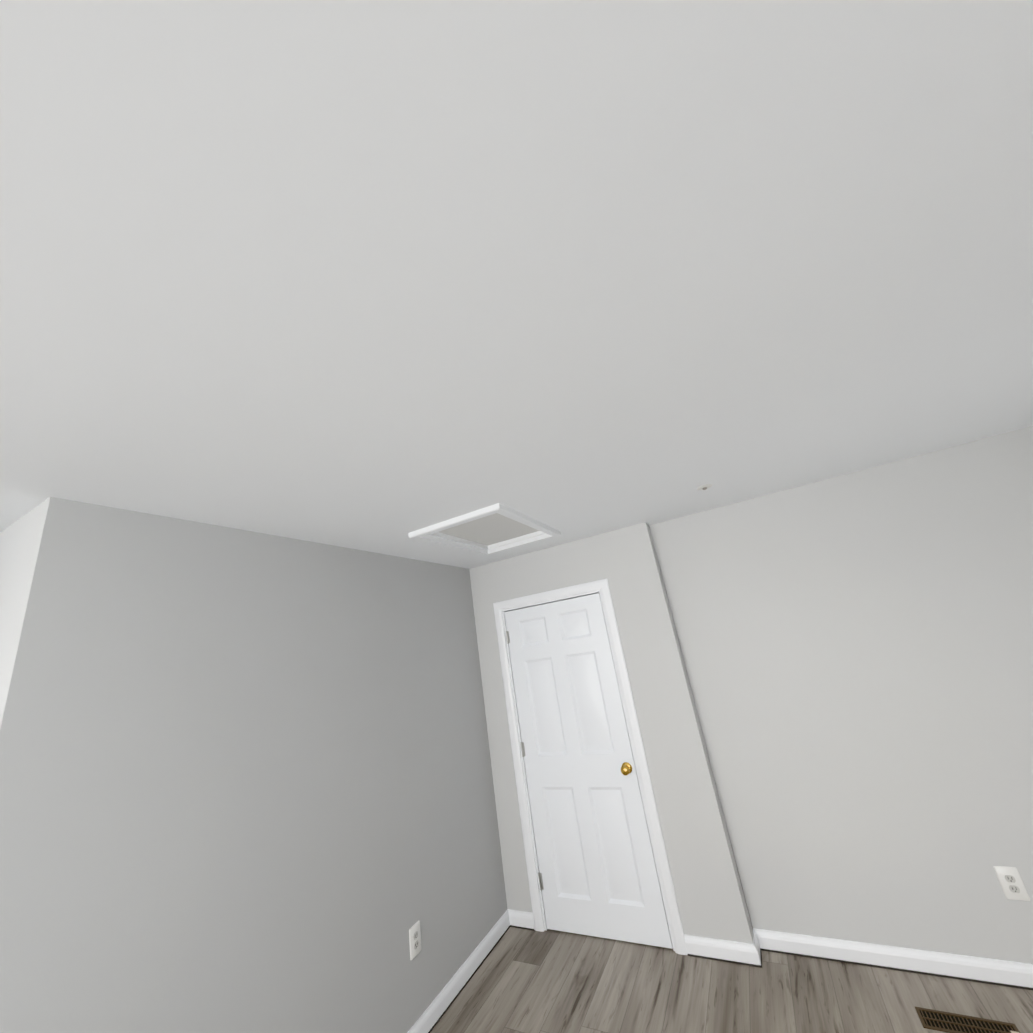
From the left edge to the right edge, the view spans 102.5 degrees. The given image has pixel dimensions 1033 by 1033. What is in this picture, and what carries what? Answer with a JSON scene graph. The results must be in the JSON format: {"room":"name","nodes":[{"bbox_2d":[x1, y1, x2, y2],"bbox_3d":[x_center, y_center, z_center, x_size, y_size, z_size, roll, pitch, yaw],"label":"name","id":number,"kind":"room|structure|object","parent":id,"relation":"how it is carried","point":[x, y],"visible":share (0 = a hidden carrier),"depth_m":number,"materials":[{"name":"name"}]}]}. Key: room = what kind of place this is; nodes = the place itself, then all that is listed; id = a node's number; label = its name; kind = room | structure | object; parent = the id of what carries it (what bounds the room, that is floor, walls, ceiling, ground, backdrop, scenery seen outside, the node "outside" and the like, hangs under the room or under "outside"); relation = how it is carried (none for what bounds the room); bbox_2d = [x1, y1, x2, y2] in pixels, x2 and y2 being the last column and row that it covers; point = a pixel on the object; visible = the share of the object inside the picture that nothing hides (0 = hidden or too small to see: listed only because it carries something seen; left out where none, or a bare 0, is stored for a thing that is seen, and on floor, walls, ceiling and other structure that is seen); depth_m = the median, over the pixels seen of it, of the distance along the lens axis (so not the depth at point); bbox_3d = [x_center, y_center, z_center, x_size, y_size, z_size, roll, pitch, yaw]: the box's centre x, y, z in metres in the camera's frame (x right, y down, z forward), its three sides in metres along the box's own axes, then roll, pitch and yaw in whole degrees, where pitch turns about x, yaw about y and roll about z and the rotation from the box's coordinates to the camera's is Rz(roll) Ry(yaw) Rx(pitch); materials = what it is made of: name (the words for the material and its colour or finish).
{"room":"empty bedroom","nodes":[
{"label":"empty bedroom","id":0,"kind":"room"},
{"bbox_2d":[0,497,49,728],"bbox_3d":[-2.256,1.367,1.500,2.034,2.440,0.120,-17,-20,24],"label":"wall","id":1,"kind":"structure","parent":0,"point":[20,540],"depth_m":1.38,"materials":[{"name":"grey paint"}]},
{"bbox_2d":[0,497,506,1032],"bbox_3d":[-0.865,1.353,2.117,0.120,2.440,2.484,-17,-20,24],"label":"wall","id":2,"kind":"structure","parent":0,"point":[246,781],"depth_m":1.65,"materials":[{"name":"grey paint"}]},
{"bbox_2d":[409,921,421,959],"bbox_3d":[-0.521,2.188,2.140,0.009,0.128,0.082,-17,-20,24],"label":"outlet","id":3,"kind":"object","parent":2,"relation":"attached to","point":[415,939],"visible":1,"depth_m":2.13,"materials":[{"name":"white plastic"}]},
{"bbox_2d":[407,909,534,1032],"bbox_3d":[-0.690,2.456,1.744,0.316,0.086,2.531,-19,-20,28],"label":"baseboard","id":4,"kind":"structure","parent":2,"relation":"attached to","point":[427,1021],"depth_m":2.38,"materials":[{"name":"white paint"}]},
{"bbox_2d":[0,0,1032,568],"bbox_3d":[-0.603,-0.378,1.073,6.443,0.100,7.620,-17,-20,24],"label":"ceiling","id":5,"kind":"structure","parent":0,"point":[382,276],"depth_m":0.80,"materials":[{"name":"white paint"}]},
{"bbox_2d":[408,503,560,555],"bbox_3d":[-0.160,0.084,2.585,0.605,0.090,0.820,-17,-20,24],"label":"attic access hatch","id":6,"kind":"object","parent":5,"relation":"attached to","point":[493,529],"visible":0.83,"depth_m":2.59,"materials":[{"name":"white paint"}]},
{"bbox_2d":[697,484,711,489],"bbox_3d":[1.064,-0.160,2.343,0.084,0.016,0.084,-17,-20,24],"label":"sprinkler","id":7,"kind":"object","parent":5,"relation":"attached to","point":[705,487],"visible":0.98,"depth_m":2.33,"materials":[{"name":"white"}]},
{"bbox_2d":[469,522,752,943],"bbox_3d":[0.405,1.419,2.920,1.625,2.440,0.120,-17,-20,24],"label":"wall","id":8,"kind":"structure","parent":0,"point":[710,898],"depth_m":2.73,"materials":[{"name":"grey paint"}]},
{"bbox_2d":[504,593,672,948],"bbox_3d":[0.382,1.601,2.806,0.797,2.018,0.100,-17,-20,24],"label":"entry door","id":9,"kind":"structure","parent":8,"relation":"in","point":[597,874],"depth_m":2.76,"materials":[{"name":"white paint"}]},
{"bbox_2d":[493,579,687,954],"bbox_3d":[0.409,1.575,2.869,0.957,2.113,0.136,-17,-20,24],"label":"door frame","id":10,"kind":"structure","parent":8,"relation":"attached to","point":[602,589],"depth_m":2.80,"materials":[{"name":"white paint"}]},
{"bbox_2d":[656,554,730,842],"bbox_3d":[1.353,1.591,3.896,6.443,2.440,0.120,-17,-20,24],"label":"wall","id":11,"kind":"structure","parent":0,"point":[695,706],"depth_m":3.67,"materials":[{"name":"grey paint"}]},
{"bbox_2d":[430,846,1032,1032],"bbox_3d":[-0.234,2.011,0.293,6.443,0.100,7.620,-17,-20,24],"label":"floor","id":12,"kind":"structure","parent":0,"point":[534,981],"depth_m":2.04,"materials":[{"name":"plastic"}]},
{"bbox_2d":[915,1007,1019,1032],"bbox_3d":[1.856,2.090,1.702,0.320,0.008,0.105,-17,-20,24],"label":"floor vent","id":13,"kind":"object","parent":12,"relation":"in","point":[942,1021],"visible":1,"depth_m":1.71,"materials":[{"name":"brown metal"}]},
{"bbox_2d":[649,426,1032,963],"bbox_3d":[2.382,0.851,2.118,2.783,2.440,0.120,-17,-20,24],"label":"wall","id":14,"kind":"structure","parent":0,"point":[857,650],"depth_m":2.25,"materials":[{"name":"grey paint"}]},
{"bbox_2d":[684,928,1032,989],"bbox_3d":[2.285,1.994,1.740,3.014,0.086,0.147,-17,-20,24],"label":"baseboard","id":15,"kind":"structure","parent":14,"relation":"attached to","point":[985,970],"depth_m":2.06,"materials":[{"name":"white paint"}]},
{"bbox_2d":[993,866,1029,900],"bbox_3d":[2.274,1.685,1.902,0.082,0.128,0.009,-17,-20,24],"label":"outlet","id":16,"kind":"object","parent":14,"relation":"attached to","point":[1011,883],"visible":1,"depth_m":1.90,"materials":[{"name":"white plastic"}]}
]}

